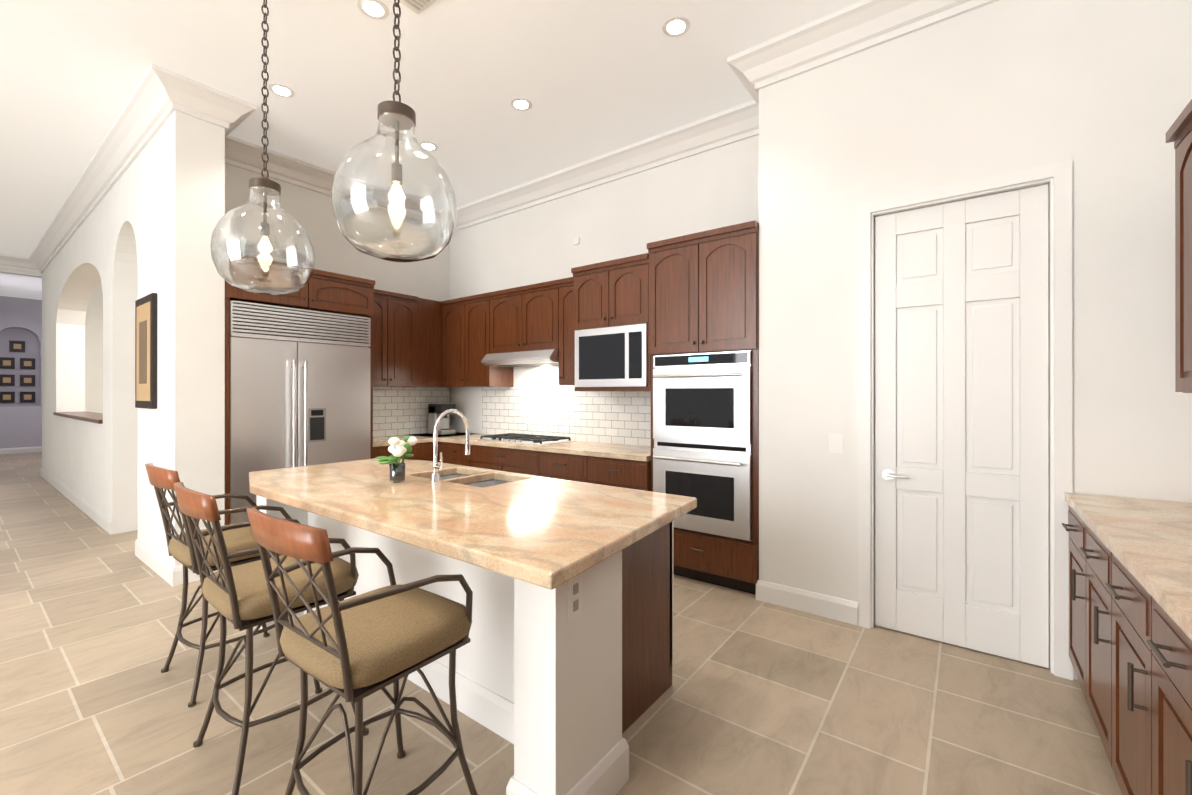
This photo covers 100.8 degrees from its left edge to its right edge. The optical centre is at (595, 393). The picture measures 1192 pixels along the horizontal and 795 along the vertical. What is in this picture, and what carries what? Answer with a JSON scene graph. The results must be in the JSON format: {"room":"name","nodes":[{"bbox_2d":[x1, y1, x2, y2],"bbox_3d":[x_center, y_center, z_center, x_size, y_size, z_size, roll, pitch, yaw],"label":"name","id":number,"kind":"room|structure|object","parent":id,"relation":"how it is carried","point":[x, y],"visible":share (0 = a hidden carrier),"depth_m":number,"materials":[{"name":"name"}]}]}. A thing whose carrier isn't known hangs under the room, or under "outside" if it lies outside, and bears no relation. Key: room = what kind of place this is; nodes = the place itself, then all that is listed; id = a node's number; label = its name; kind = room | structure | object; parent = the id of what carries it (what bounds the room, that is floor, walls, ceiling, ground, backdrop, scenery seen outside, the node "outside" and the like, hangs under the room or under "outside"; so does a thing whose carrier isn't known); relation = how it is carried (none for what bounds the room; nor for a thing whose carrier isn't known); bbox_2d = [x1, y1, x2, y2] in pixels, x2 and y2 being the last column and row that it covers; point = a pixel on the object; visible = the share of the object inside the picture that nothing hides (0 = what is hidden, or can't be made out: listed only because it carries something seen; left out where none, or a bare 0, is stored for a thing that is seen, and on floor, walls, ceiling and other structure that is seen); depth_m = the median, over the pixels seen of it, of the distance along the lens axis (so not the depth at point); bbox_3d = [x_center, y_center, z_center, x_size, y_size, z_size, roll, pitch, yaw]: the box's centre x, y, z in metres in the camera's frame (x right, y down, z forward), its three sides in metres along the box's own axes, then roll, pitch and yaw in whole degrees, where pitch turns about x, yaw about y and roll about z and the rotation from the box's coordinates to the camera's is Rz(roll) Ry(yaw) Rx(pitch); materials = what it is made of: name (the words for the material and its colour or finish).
{"room":"kitchen","nodes":[
{"label":"kitchen","id":0,"kind":"room"},
{"bbox_2d":[0,296,41,448],"bbox_3d":[-13.389,-0.424,12.005,0.170,3.660,5.200,0,0,37],"label":"wall","id":1,"kind":"structure","parent":0,"point":[20,423],"depth_m":11.67,"materials":[{"name":"paint"}]},
{"bbox_2d":[0,357,14,368],"bbox_3d":[-13.770,-0.713,11.528,0.032,0.260,0.211,0,0,37],"label":"framed picture","id":2,"kind":"object","parent":1,"relation":"attached to","point":[5,362],"depth_m":11.52,"materials":[{"name":"black wood"}]},
{"bbox_2d":[0,374,14,385],"bbox_3d":[-13.770,-0.315,11.528,0.032,0.258,0.211,0,0,37],"label":"framed picture","id":3,"kind":"object","parent":1,"relation":"attached to","point":[9,380],"depth_m":11.52,"materials":[{"name":"black"}]},
{"bbox_2d":[0,392,14,402],"bbox_3d":[-13.770,0.093,11.528,0.032,0.235,0.211,0,0,37],"label":"framed picture","id":4,"kind":"object","parent":1,"relation":"attached to","point":[5,397],"depth_m":11.52,"materials":[{"name":"black"}]},
{"bbox_2d":[9,340,24,351],"bbox_3d":[-13.683,-1.114,11.643,0.032,0.259,0.230,0,0,37],"label":"framed picture","id":5,"kind":"object","parent":1,"relation":"attached to","point":[14,346],"depth_m":11.63,"materials":[{"name":"black wood"}]},
{"bbox_2d":[20,358,34,368],"bbox_3d":[-13.585,-0.718,11.773,0.032,0.250,0.220,0,0,37],"label":"framed picture","id":6,"kind":"object","parent":1,"relation":"attached to","point":[25,363],"depth_m":11.77,"materials":[{"name":"black"}]},
{"bbox_2d":[20,375,34,385],"bbox_3d":[-13.585,-0.312,11.773,0.032,0.244,0.220,0,0,37],"label":"framed picture","id":7,"kind":"object","parent":1,"relation":"attached to","point":[25,380],"depth_m":11.77,"materials":[{"name":"black"}]},
{"bbox_2d":[20,392,34,402],"bbox_3d":[-13.585,0.095,11.773,0.032,0.241,0.220,0,0,37],"label":"framed picture","id":8,"kind":"object","parent":1,"relation":"attached to","point":[25,397],"depth_m":11.77,"materials":[{"name":"black"}]},
{"bbox_2d":[0,268,102,412],"bbox_3d":[-8.808,-0.426,9.426,0.150,3.660,3.640,0,0,37],"label":"wall","id":9,"kind":"structure","parent":0,"point":[94,359],"depth_m":8.92,"materials":[{"name":"paint"}]},
{"bbox_2d":[42,111,224,566],"bbox_3d":[-6.179,-0.428,6.127,8.020,3.660,0.300,0,0,37],"label":"wall","id":10,"kind":"structure","parent":0,"point":[150,222],"depth_m":4.08,"materials":[{"name":"paint"}]},
{"bbox_2d":[53,412,102,423],"bbox_3d":[-6.555,0.298,6.410,3.550,0.043,0.360,0,0,37],"label":"cap","id":11,"kind":"object","parent":10,"relation":"on","point":[94,417],"visible":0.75,"depth_m":6.20,"materials":[{"name":"brown wood"}]},
{"bbox_2d":[135,293,156,408],"bbox_3d":[-3.698,-0.335,4.045,0.570,0.910,0.035,0,0,37],"label":"framed art","id":12,"kind":"object","parent":10,"relation":"attached to","point":[145,351],"visible":1,"depth_m":3.96,"materials":[{"name":"black"}]},
{"bbox_2d":[225,272,316,311],"bbox_3d":[-2.957,-0.900,4.300,0.720,0.300,0.654,0,0,37],"label":"upper cabinet","id":13,"kind":"object","parent":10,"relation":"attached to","point":[305,298],"depth_m":4.15,"materials":[{"name":"brown wood"}]},
{"bbox_2d":[225,163,449,435],"bbox_3d":[-2.712,-0.429,5.327,0.120,3.660,2.600,0,0,37],"label":"wall","id":14,"kind":"structure","parent":0,"point":[334,248],"depth_m":5.20,"materials":[{"name":"paint"}]},
{"bbox_2d":[317,272,376,319],"bbox_3d":[-2.634,-0.899,4.728,0.720,0.300,0.654,0,0,37],"label":"upper cabinet","id":15,"kind":"object","parent":14,"relation":"attached to","point":[335,294],"depth_m":4.56,"materials":[{"name":"brown wood"}]},
{"bbox_2d":[368,292,392,387],"bbox_3d":[-2.459,-0.564,5.267,0.350,0.970,0.409,0,0,37],"label":"upper cabinet","id":16,"kind":"object","parent":14,"relation":"attached to","point":[381,330],"depth_m":5.23,"materials":[{"name":"brown wood"}]},
{"bbox_2d":[393,296,412,387],"bbox_3d":[-2.284,-0.564,5.500,0.350,0.970,0.409,0,0,37],"label":"upper cabinet","id":17,"kind":"object","parent":14,"relation":"attached to","point":[402,305],"depth_m":5.43,"materials":[{"name":"brown wood"}]},
{"bbox_2d":[413,296,448,387],"bbox_3d":[-1.952,-0.584,5.903,0.394,1.010,0.753,0,0,37],"label":"upper cabinet","id":18,"kind":"object","parent":14,"relation":"attached to","point":[428,315],"depth_m":5.71,"materials":[{"name":"brown wood"}]},
{"bbox_2d":[0,0,860,299],"bbox_3d":[-8.199,-2.309,5.460,28.000,0.100,13.000,0,0,37],"label":"ceiling","id":19,"kind":"structure","parent":0,"point":[590,78],"depth_m":3.48,"materials":[{"name":"paint"}]},
{"bbox_2d":[210,0,314,294],"bbox_3d":[-1.740,-1.395,2.590,0.456,1.728,0.456,0,0,37],"label":"pendant light","id":20,"kind":"object","parent":19,"relation":"hanging from","point":[261,243],"visible":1,"depth_m":2.46,"materials":[{"name":"clear glass"}]},
{"bbox_2d":[268,83,294,97],"bbox_3d":[-2.344,-2.257,3.674,0.168,0.006,0.168,0,0,28],"label":"recessed light","id":21,"kind":"object","parent":19,"relation":"in","point":[281,90],"depth_m":3.67,"materials":[{"name":"white"}]},
{"bbox_2d":[357,0,388,19],"bbox_3d":[-1.307,-2.258,2.891,0.168,0.006,0.168,0,0,-8],"label":"recessed light","id":22,"kind":"object","parent":19,"relation":"in","point":[374,9],"depth_m":2.89,"materials":[{"name":"white"}]},
{"bbox_2d":[331,0,456,261],"bbox_3d":[-0.779,-1.396,1.929,0.456,1.728,0.456,0,0,37],"label":"pendant light","id":23,"kind":"object","parent":19,"relation":"hanging from","point":[393,198],"visible":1,"depth_m":1.78,"materials":[{"name":"clear glass"}]},
{"bbox_2d":[400,0,435,14],"bbox_3d":[-1.001,-2.253,2.748,0.300,0.016,0.220,0,0,37],"label":"ceiling vent","id":24,"kind":"object","parent":19,"relation":"in","point":[418,7],"visible":1,"depth_m":2.85,"materials":[{"name":"white metal"}]},
{"bbox_2d":[419,142,437,150],"bbox_3d":[-1.532,-2.256,4.501,0.168,0.006,0.168,0,0,10],"label":"recessed light","id":25,"kind":"object","parent":19,"relation":"in","point":[429,146],"depth_m":4.49,"materials":[{"name":"white"}]},
{"bbox_2d":[510,98,531,110],"bbox_3d":[-0.584,-2.257,3.849,0.168,0.006,0.168,0,0,-8],"label":"recessed light","id":26,"kind":"object","parent":19,"relation":"in","point":[521,104],"depth_m":3.84,"materials":[{"name":"white"}]},
{"bbox_2d":[662,16,689,36],"bbox_3d":[0.494,-2.258,3.036,0.168,0.006,0.168,0,0,-8],"label":"recessed light","id":27,"kind":"object","parent":19,"relation":"in","point":[676,26],"depth_m":3.03,"materials":[{"name":"white"}]},
{"bbox_2d":[445,300,460,387],"bbox_3d":[-1.527,-0.564,5.839,0.480,0.970,0.350,0,0,37],"label":"upper cabinet","id":28,"kind":"object","parent":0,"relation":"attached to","point":[453,309],"depth_m":5.72,"materials":[{"name":"brown wood"}]},
{"bbox_2d":[461,296,516,387],"bbox_3d":[-1.214,-0.564,5.603,0.539,0.970,0.350,0,0,37],"label":"upper cabinet","id":29,"kind":"object","parent":0,"relation":"attached to","point":[477,313],"depth_m":5.48,"materials":[{"name":"brown wood"}]},
{"bbox_2d":[481,349,558,366],"bbox_3d":[-0.687,-0.360,5.130,0.984,0.129,0.470,0,0,37],"label":"range hood","id":30,"kind":"object","parent":29,"relation":"attached to","point":[549,357],"visible":0.82,"depth_m":4.94,"materials":[{"name":"silver metal"}]},
{"bbox_2d":[493,292,516,353],"bbox_3d":[-0.825,-0.739,5.310,0.554,0.620,0.350,0,0,37],"label":"upper cabinet","id":31,"kind":"object","parent":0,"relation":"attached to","point":[504,303],"depth_m":5.20,"materials":[{"name":"brown wood"}]},
{"bbox_2d":[517,284,556,351],"bbox_3d":[-0.477,-0.739,5.047,0.554,0.620,0.350,0,0,37],"label":"upper cabinet","id":32,"kind":"object","parent":0,"relation":"attached to","point":[536,307],"depth_m":4.91,"materials":[{"name":"brown wood"}]},
{"bbox_2d":[0,452,1121,794],"bbox_3d":[-8.199,1.451,5.457,28.000,0.100,13.000,0,0,37],"label":"floor","id":33,"kind":"structure","parent":0,"point":[760,698],"depth_m":2.18,"materials":[{"name":"tile"}]},
{"bbox_2d":[145,463,291,706],"bbox_3d":[-1.883,0.868,2.490,0.491,1.068,0.573,0,0,37],"label":"bar stool","id":34,"kind":"object","parent":33,"relation":"on","point":[180,548],"visible":0.54,"depth_m":2.35,"materials":[{"name":"brown metal"}]},
{"bbox_2d":[173,482,368,794],"bbox_3d":[-1.292,0.868,1.961,0.499,1.068,0.580,0,0,37],"label":"bar stool","id":35,"kind":"object","parent":33,"relation":"on","point":[237,597],"visible":0.58,"depth_m":1.81,"materials":[{"name":"brown metal"}]},
{"bbox_2d":[230,300,370,523],"bbox_3d":[-2.771,0.335,4.494,0.776,2.130,1.128,0,0,37],"label":"refrigerator","id":36,"kind":"object","parent":33,"relation":"on","point":[299,387],"visible":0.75,"depth_m":4.20,"materials":[{"name":"silver metal"}]},
{"bbox_2d":[247,507,477,794],"bbox_3d":[-0.722,0.867,1.556,0.499,1.068,0.580,0,0,37],"label":"bar stool","id":37,"kind":"object","parent":33,"relation":"on","point":[357,649],"visible":1,"depth_m":1.45,"materials":[{"name":"brown metal"}]},
{"bbox_2d":[370,440,440,461],"bbox_3d":[-2.205,0.966,5.312,0.699,0.870,0.788,0,0,37],"label":"base cabinet","id":38,"kind":"object","parent":33,"relation":"on","point":[423,450],"depth_m":5.26,"materials":[{"name":"brown wood"}]},
{"bbox_2d":[370,436,432,447],"bbox_3d":[-2.049,0.507,5.573,0.635,0.040,1.397,0,0,37],"label":"countertop","id":39,"kind":"structure","parent":38,"relation":"on","point":[373,439],"depth_m":5.34,"materials":[{"name":"beige stone"}]},
{"bbox_2d":[441,440,464,465],"bbox_3d":[-1.319,0.966,5.510,0.596,0.870,0.624,0,0,37],"label":"base cabinet","id":40,"kind":"object","parent":33,"relation":"on","point":[452,453],"depth_m":5.28,"materials":[{"name":"brown wood"}]},
{"bbox_2d":[252,493,672,794],"bbox_3d":[-0.816,0.966,2.639,2.521,0.866,1.028,0,0,37],"label":"kitchen island","id":41,"kind":"object","parent":33,"relation":"on","point":[563,673],"depth_m":1.77,"materials":[{"name":"paint"}]},
{"bbox_2d":[249,458,696,592],"bbox_3d":[-0.837,0.509,2.582,2.660,0.048,1.144,0,0,37],"label":"island countertop","id":42,"kind":"structure","parent":41,"relation":"on","point":[547,533],"depth_m":2.08,"materials":[{"name":"beige stone"}]},
{"bbox_2d":[375,436,416,482],"bbox_3d":[-1.101,0.356,2.702,0.183,0.254,0.243,0,0,37],"label":"flower vase","id":43,"kind":"object","parent":42,"relation":"on","point":[398,448],"visible":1,"depth_m":2.67,"materials":[{"name":"clear glass"}]},
{"bbox_2d":[465,444,532,474],"bbox_3d":[-0.757,0.966,5.085,1.049,0.870,0.624,0,0,37],"label":"base cabinet","id":44,"kind":"object","parent":33,"relation":"on","point":[486,456],"depth_m":4.83,"materials":[{"name":"brown wood"}]},
{"bbox_2d":[533,448,584,481],"bbox_3d":[-0.138,0.965,4.619,0.619,0.870,0.624,0,0,37],"label":"base cabinet","id":45,"kind":"object","parent":33,"relation":"on","point":[559,465],"depth_m":4.37,"materials":[{"name":"brown wood"}]},
{"bbox_2d":[413,432,648,459],"bbox_3d":[-0.744,0.507,5.069,3.325,0.040,0.635,0,0,37],"label":"countertop","id":46,"kind":"structure","parent":45,"relation":"on","point":[586,447],"depth_m":4.52,"materials":[{"name":"beige stone"}]},
{"bbox_2d":[428,404,454,434],"bbox_3d":[-1.866,0.306,5.966,0.260,0.360,0.200,0,0,37],"label":"coffee maker","id":47,"kind":"object","parent":46,"relation":"on","point":[435,411],"visible":0.75,"depth_m":5.91,"materials":[{"name":"silver metal"}]},
{"bbox_2d":[477,433,573,444],"bbox_3d":[-0.732,0.463,5.070,0.910,0.044,0.500,0,0,37],"label":"gas cooktop","id":48,"kind":"object","parent":46,"relation":"in","point":[529,439],"visible":1,"depth_m":4.95,"materials":[{"name":"silver metal"}]},
{"bbox_2d":[585,456,648,490],"bbox_3d":[0.348,0.965,4.252,0.600,0.870,0.624,0,0,37],"label":"base cabinet","id":49,"kind":"object","parent":33,"relation":"on","point":[616,471],"depth_m":3.99,"materials":[{"name":"brown wood"}]},
{"bbox_2d":[645,348,758,594],"bbox_3d":[0.933,0.550,3.823,0.845,1.700,0.604,0,0,37],"label":"tall cabinet","id":50,"kind":"object","parent":33,"relation":"on","point":[733,563],"depth_m":3.50,"materials":[{"name":"brown wood"}]},
{"bbox_2d":[653,350,751,540],"bbox_3d":[0.844,0.357,3.706,0.755,1.305,0.478,0,0,37],"label":"double wall oven","id":51,"kind":"object","parent":50,"relation":"in","point":[702,424],"visible":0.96,"depth_m":3.53,"materials":[{"name":"silver metal"}]},
{"bbox_2d":[1062,499,1077,678],"bbox_3d":[2.413,0.963,2.033,0.624,0.870,0.519,0,0,37],"label":"base cabinet","id":52,"kind":"object","parent":33,"relation":"on","point":[1072,524],"depth_m":2.30,"materials":[{"name":"brown wood"}]},
{"bbox_2d":[1078,515,1097,729],"bbox_3d":[2.154,0.963,1.689,0.624,0.870,0.578,0,0,37],"label":"base cabinet","id":53,"kind":"object","parent":33,"relation":"on","point":[1087,541],"depth_m":2.01,"materials":[{"name":"brown wood"}]},
{"bbox_2d":[1098,539,1133,794],"bbox_3d":[1.877,0.963,1.322,0.624,0.870,0.578,0,0,37],"label":"base cabinet","id":54,"kind":"object","parent":33,"relation":"on","point":[1130,607],"depth_m":1.64,"materials":[{"name":"brown wood"}]},
{"bbox_2d":[1134,575,1191,794],"bbox_3d":[1.600,0.963,0.955,0.624,0.870,0.578,0,0,37],"label":"base cabinet","id":55,"kind":"object","parent":33,"relation":"on","point":[1162,647],"depth_m":1.26,"materials":[{"name":"brown wood"}]},
{"bbox_2d":[1064,492,1191,638],"bbox_3d":[1.180,0.503,0.407,0.635,0.040,4.600,0,0,37],"label":"countertop","id":56,"kind":"structure","parent":55,"relation":"on","point":[1153,538],"depth_m":1.65,"materials":[{"name":"beige stone"}]},
{"bbox_2d":[553,280,592,387],"bbox_3d":[-0.124,-0.564,4.780,0.449,0.970,0.350,0,0,37],"label":"upper cabinet","id":57,"kind":"object","parent":0,"relation":"attached to","point":[565,339],"depth_m":4.69,"materials":[{"name":"brown wood"}]},
{"bbox_2d":[569,268,600,331],"bbox_3d":[0.157,-0.800,4.412,0.443,0.500,0.600,0,0,37],"label":"upper cabinet","id":58,"kind":"object","parent":0,"relation":"attached to","point":[585,284],"depth_m":4.23,"materials":[{"name":"brown wood"}]},
{"bbox_2d":[450,135,758,433],"bbox_3d":[-3.098,-0.427,7.322,11.500,3.660,0.120,0,0,37],"label":"wall","id":59,"kind":"structure","parent":0,"point":[635,214],"depth_m":4.92,"materials":[{"name":"paint"}]},
{"bbox_2d":[573,237,579,244],"bbox_3d":[-0.199,-1.564,5.048,0.070,0.070,0.020,0,0,37],"label":"sensor","id":60,"kind":"object","parent":59,"relation":"attached to","point":[576,240],"visible":1,"depth_m":5.04,"materials":[{"name":"white plastic"}]},
{"bbox_2d":[601,260,636,327],"bbox_3d":[0.417,-0.800,4.216,0.443,0.500,0.600,0,0,37],"label":"upper cabinet","id":61,"kind":"object","parent":0,"relation":"attached to","point":[618,281],"depth_m":4.02,"materials":[{"name":"brown wood"}]},
{"bbox_2d":[593,387,644,387],"bbox_3d":[0.377,-0.302,4.434,0.728,0.495,0.300,0,0,37],"label":"upper cabinet","id":62,"kind":"object","parent":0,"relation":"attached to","point":[593,387],"depth_m":4.04,"materials":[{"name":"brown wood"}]},
{"bbox_2d":[637,240,688,355],"bbox_3d":[0.759,-0.710,3.948,0.545,0.820,0.615,0,0,37],"label":"upper cabinet","id":63,"kind":"object","parent":0,"relation":"attached to","point":[662,273],"depth_m":3.74,"materials":[{"name":"brown wood"}]},
{"bbox_2d":[575,323,647,386],"bbox_3d":[0.191,-0.302,4.186,0.724,0.491,0.299,0,0,37],"label":"built-in microwave","id":64,"kind":"object","parent":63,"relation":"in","point":[616,356],"visible":0.9,"depth_m":4.04,"materials":[{"name":"silver metal"}]},
{"bbox_2d":[759,0,1191,679],"bbox_3d":[2.049,-0.431,2.713,2.270,3.660,0.120,0,0,37],"label":"wall","id":65,"kind":"structure","parent":0,"point":[1123,83],"depth_m":2.64,"materials":[{"name":"paint"}]},
{"bbox_2d":[0,0,1073,679],"bbox_3d":[-7.664,-0.430,3.802,18.849,3.659,11.000,0,0,37],"label":"trim","id":66,"kind":"structure","parent":65,"relation":"attached to","point":[158,98],"depth_m":3.10,"materials":[{"name":"white"}]},
{"bbox_2d":[689,224,758,353],"bbox_3d":[1.075,-0.710,3.710,0.481,0.820,0.615,0,0,37],"label":"upper cabinet","id":67,"kind":"object","parent":65,"relation":"attached to","point":[698,292],"depth_m":3.46,"materials":[{"name":"brown wood"}]},
{"bbox_2d":[829,433,842,453],"bbox_3d":[1.488,0.309,3.056,0.080,0.120,0.006,0,0,37],"label":"light switch","id":68,"kind":"object","parent":65,"relation":"attached to","point":[835,443],"visible":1,"depth_m":3.06,"materials":[{"name":"white plastic"}]},
{"bbox_2d":[875,184,1048,667],"bbox_3d":[1.974,0.165,2.715,0.772,2.452,0.095,0,0,37],"label":"pantry door","id":69,"kind":"structure","parent":65,"relation":"in","point":[962,423],"depth_m":2.70,"materials":[{"name":"white wood"}]},
{"bbox_2d":[1170,111,1191,392],"bbox_3d":[2.318,-0.507,1.680,0.350,1.010,0.479,0,0,37],"label":"upper cabinet","id":70,"kind":"object","parent":0,"relation":"attached to","point":[1182,138],"depth_m":1.91,"materials":[{"name":"brown wood"}]}
]}

